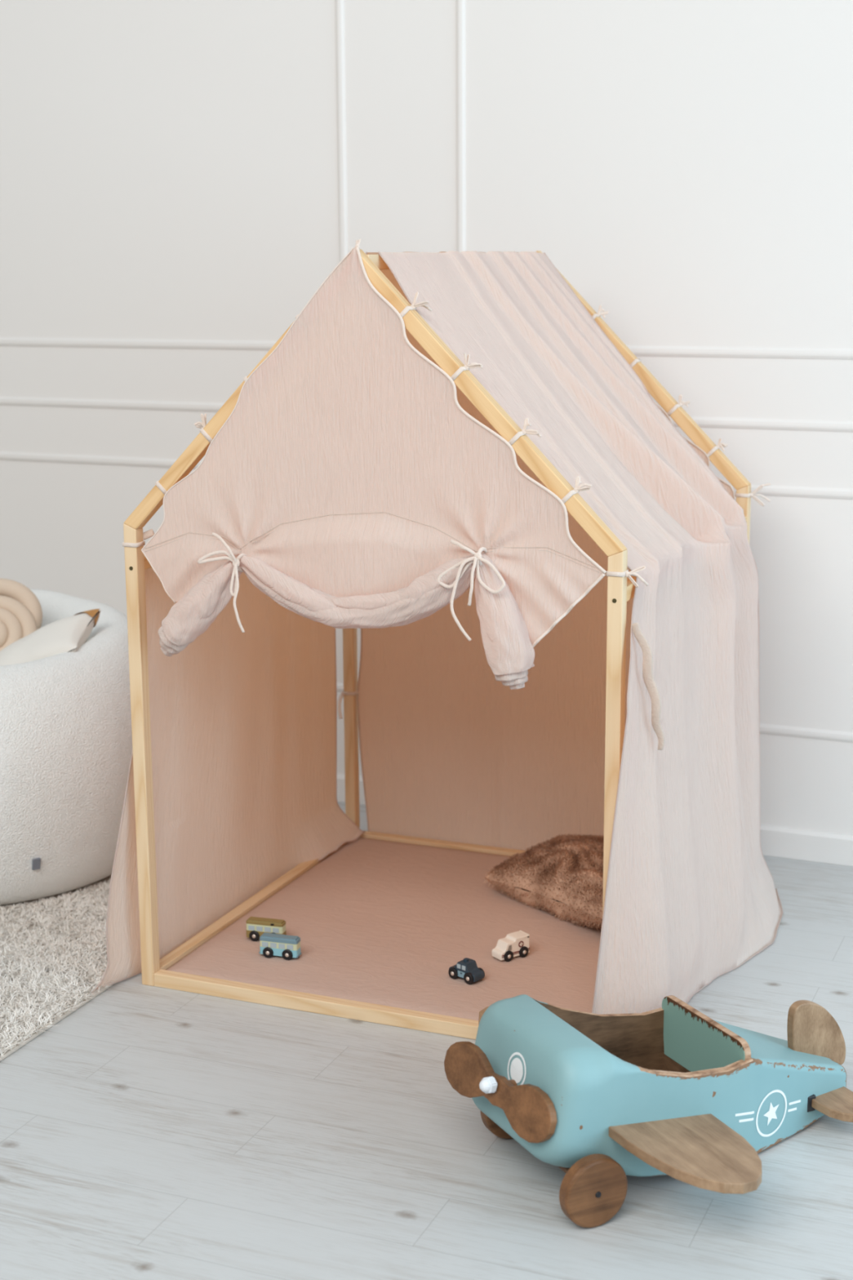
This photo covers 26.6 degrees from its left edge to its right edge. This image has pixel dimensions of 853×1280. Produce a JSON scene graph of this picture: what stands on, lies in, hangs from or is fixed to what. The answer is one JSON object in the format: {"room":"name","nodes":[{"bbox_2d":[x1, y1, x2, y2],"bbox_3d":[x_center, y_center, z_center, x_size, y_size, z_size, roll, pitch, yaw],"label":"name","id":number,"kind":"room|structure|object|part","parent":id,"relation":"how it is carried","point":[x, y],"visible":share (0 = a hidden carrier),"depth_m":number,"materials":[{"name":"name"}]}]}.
{"room":"children's room","nodes":[
{"label":"children's room","id":0,"kind":"room"},
{"bbox_2d":[0,0,852,835],"bbox_3d":[0.204,-0.955,4.488,6.400,2.900,0.101,5,13,23],"label":"wall","id":1,"kind":"structure","parent":0,"point":[169,168],"depth_m":4.44,"materials":[{"name":"white paint"}]},
{"bbox_2d":[0,451,202,468],"bbox_3d":[-1.155,-0.522,5.136,2.092,0.024,0.008,5,13,23],"label":"trim","id":2,"kind":"structure","parent":1,"relation":"attached to","point":[4,455],"depth_m":5.04,"materials":[{"name":"white"}]},
{"bbox_2d":[0,337,276,350],"bbox_3d":[-1.157,-0.837,5.069,2.092,0.024,0.008,5,13,23],"label":"trim","id":3,"kind":"structure","parent":1,"relation":"attached to","point":[4,341],"depth_m":4.90,"materials":[{"name":"white"}]},
{"bbox_2d":[336,682,343,692],"bbox_3d":[-1.152,0.050,5.256,2.092,0.024,0.008,5,13,23],"label":"trim","id":4,"kind":"structure","parent":1,"relation":"attached to","point":[340,686],"depth_m":4.85,"materials":[{"name":"white"}]},
{"bbox_2d":[334,0,347,262],"bbox_3d":[-0.216,-1.480,4.508,0.024,1.500,0.009,5,13,24],"label":"trim","id":5,"kind":"structure","parent":1,"relation":"attached to","point":[340,5],"depth_m":4.54,"materials":[{"name":"white"}]},
{"bbox_2d":[0,396,852,431],"bbox_3d":[0.185,-0.561,4.522,6.424,0.024,0.008,5,13,23],"label":"trim","id":6,"kind":"structure","parent":1,"relation":"attached to","point":[708,422],"depth_m":4.86,"materials":[{"name":"white"}]},
{"bbox_2d":[456,0,466,252],"bbox_3d":[0.083,-1.454,4.378,0.024,1.500,0.008,5,13,24],"label":"trim","id":7,"kind":"structure","parent":1,"relation":"attached to","point":[460,4],"depth_m":4.42,"materials":[{"name":"white"}]},
{"bbox_2d":[337,773,852,866],"bbox_3d":[0.190,0.438,4.728,6.400,0.074,0.019,5,13,23],"label":"baseboard","id":8,"kind":"structure","parent":1,"relation":"attached to","point":[827,847],"depth_m":4.41,"materials":[{"name":"white paint"}]},
{"bbox_2d":[626,345,852,359],"bbox_3d":[1.325,-0.627,3.993,2.730,0.024,0.008,5,13,23],"label":"trim","id":9,"kind":"structure","parent":1,"relation":"attached to","point":[661,351],"depth_m":4.24,"materials":[{"name":"white"}]},
{"bbox_2d":[728,483,852,499],"bbox_3d":[1.327,-0.311,4.059,2.730,0.024,0.008,5,13,23],"label":"trim","id":10,"kind":"structure","parent":1,"relation":"attached to","point":[779,491],"depth_m":4.25,"materials":[{"name":"white"}]},
{"bbox_2d":[760,723,852,742],"bbox_3d":[1.330,0.260,4.179,2.730,0.024,0.008,5,13,23],"label":"trim","id":11,"kind":"structure","parent":1,"relation":"attached to","point":[793,731],"depth_m":4.36,"materials":[{"name":"white paint"}]},
{"bbox_2d":[0,801,852,1279],"bbox_3d":[-0.966,1.034,2.251,6.800,0.060,6.200,4,13,22],"label":"floor","id":12,"kind":"structure","parent":0,"point":[150,1132],"depth_m":2.93,"materials":[{"name":"grey wood"}]},
{"bbox_2d":[0,875,118,1061],"bbox_3d":[-1.583,0.597,4.140,2.184,0.027,2.015,4,13,22],"label":"shag rug","id":13,"kind":"object","parent":12,"relation":"on","point":[53,949],"visible":0.31,"depth_m":3.77,"materials":[{"name":"beige carpet"}]},
{"bbox_2d":[0,589,132,905],"bbox_3d":[-1.098,0.236,4.382,0.939,0.606,0.937,4,13,22],"label":"armchair","id":14,"kind":"object","parent":13,"relation":"on","point":[66,736],"visible":0.67,"depth_m":4.06,"materials":[{"name":"beige fabric"}]},
{"bbox_2d":[0,577,42,650],"bbox_3d":[-1.066,-0.014,4.396,0.256,0.256,0.160,-1,12,-4],"label":"cushion","id":15,"kind":"object","parent":14,"relation":"on","point":[20,610],"visible":0.69,"depth_m":4.37,"materials":[{"name":"beige fabric"}]},
{"bbox_2d":[0,608,101,665],"bbox_3d":[-0.948,0.049,4.278,0.353,0.231,0.185,3,12,15],"label":"pillow","id":16,"kind":"object","parent":14,"relation":"on","point":[66,634],"visible":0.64,"depth_m":4.21,"materials":[{"name":"white fabric"}]},
{"bbox_2d":[166,837,601,1020],"bbox_3d":[0.075,0.629,3.946,0.940,0.024,0.954,4,13,22],"label":"play mat","id":17,"kind":"object","parent":12,"relation":"on","point":[383,922],"visible":0.68,"depth_m":3.85,"materials":[{"name":"fabric"}]},
{"bbox_2d":[245,916,286,941],"bbox_3d":[-0.342,0.618,3.848,0.084,0.045,0.038,3,12,16],"label":"bus","id":18,"kind":"object","parent":17,"relation":"on","point":[256,926],"visible":0.73,"depth_m":3.84,"materials":[{"name":"brown paint"}]},
{"bbox_2d":[258,932,302,959],"bbox_3d":[-0.304,0.637,3.755,0.086,0.045,0.038,3,12,17],"label":"bus","id":19,"kind":"object","parent":17,"relation":"on","point":[288,947],"visible":1,"depth_m":3.74,"materials":[{"name":"teal wood"}]},
{"bbox_3d":[-0.304,0.623,3.752,0.085,0.002,0.027,3,12,17],"label":"drip rail","id":20,"kind":"part","parent":19,"relation":"part of","materials":[{"name":"wood"}]},
{"bbox_2d":[448,957,484,984],"bbox_3d":[0.081,0.661,3.631,0.070,0.044,0.044,10,16,41],"label":"toy car","id":21,"kind":"object","parent":17,"relation":"on","point":[467,969],"visible":1,"depth_m":3.62,"materials":[{"name":"blue paint"}]},
{"bbox_3d":[0.070,0.671,3.621,0.019,0.012,0.001,10,16,41],"label":"door panel","id":22,"kind":"part","parent":21,"relation":"part of","materials":[{"name":"white wood"}]},
{"bbox_2d":[491,929,529,961],"bbox_3d":[0.175,0.635,3.745,0.077,0.046,0.044,-9,14,-35],"label":"ambulance","id":23,"kind":"object","parent":17,"relation":"on","point":[515,944],"visible":1,"depth_m":3.73,"materials":[{"name":"beige paint"}]},
{"bbox_2d":[482,832,604,929],"bbox_3d":[0.374,0.542,4.033,0.304,0.189,0.442,-8,14,-34],"label":"cushion","id":24,"kind":"object","parent":17,"relation":"on","point":[567,869],"visible":0.55,"depth_m":3.98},
{"bbox_2d":[90,239,783,1039],"bbox_3d":[0.093,-0.072,3.750,1.238,1.478,1.135,4,13,22],"label":"tent","id":25,"kind":"object","parent":12,"relation":"on","point":[453,460],"visible":0.99,"depth_m":3.57,"materials":[{"name":"fabric"}]},
{"bbox_3d":[-0.565,0.237,3.587,0.028,0.947,0.028,4,13,22],"label":"post","id":26,"kind":"part","parent":25,"relation":"part of","materials":[{"name":"brown wood"}]},
{"bbox_3d":[-0.374,0.592,4.127,0.027,0.028,0.958,4,13,22],"label":"floor rail","id":27,"kind":"part","parent":25,"relation":"part of","materials":[{"name":"brown wood"}]},
{"bbox_3d":[-0.112,0.722,3.500,0.944,0.028,0.027,4,13,22],"label":"floor rail","id":28,"kind":"part","parent":25,"relation":"part of","materials":[{"name":"brown wood"}]},
{"bbox_3d":[-0.189,0.047,4.479,0.028,0.947,0.028,4,13,22],"label":"post","id":29,"kind":"part","parent":25,"relation":"part of","materials":[{"name":"brown wood"}]},
{"bbox_3d":[-0.126,-0.347,3.243,0.928,0.698,0.036,4,13,22],"label":"panel","id":30,"kind":"part","parent":25,"relation":"part of","materials":[{"name":"fabric"}]},
{"bbox_3d":[0.263,0.532,4.392,0.944,0.028,0.027,4,13,22],"label":"floor rail","id":31,"kind":"part","parent":25,"relation":"part of","materials":[{"name":"brown wood"}]},
{"bbox_3d":[0.259,-0.159,4.248,0.941,1.424,0.045,4,13,22],"label":"panel","id":32,"kind":"part","parent":25,"relation":"part of","materials":[{"name":"fabric"}]},
{"bbox_3d":[0.334,0.307,3.224,0.028,0.947,0.028,4,13,22],"label":"post","id":33,"kind":"part","parent":25,"relation":"part of","materials":[{"name":"brown wood"}]},
{"bbox_3d":[0.710,0.118,4.116,0.028,0.947,0.028,4,13,22],"label":"post","id":34,"kind":"part","parent":25,"relation":"part of","materials":[{"name":"brown wood"}]},
{"bbox_2d":[444,994,852,1227],"bbox_3d":[0.387,0.713,2.960,0.680,0.260,0.680,2,12,12],"label":"airplane","id":35,"kind":"object","parent":12,"relation":"on","point":[682,1093],"visible":1,"depth_m":2.84,"materials":[{"name":"teal paint"}]},
{"bbox_3d":[0.464,0.681,3.015,0.014,0.110,0.238,-6,13,-26],"label":"seat","id":36,"kind":"part","parent":35,"relation":"part of","materials":[{"name":"green paint"}]}
]}

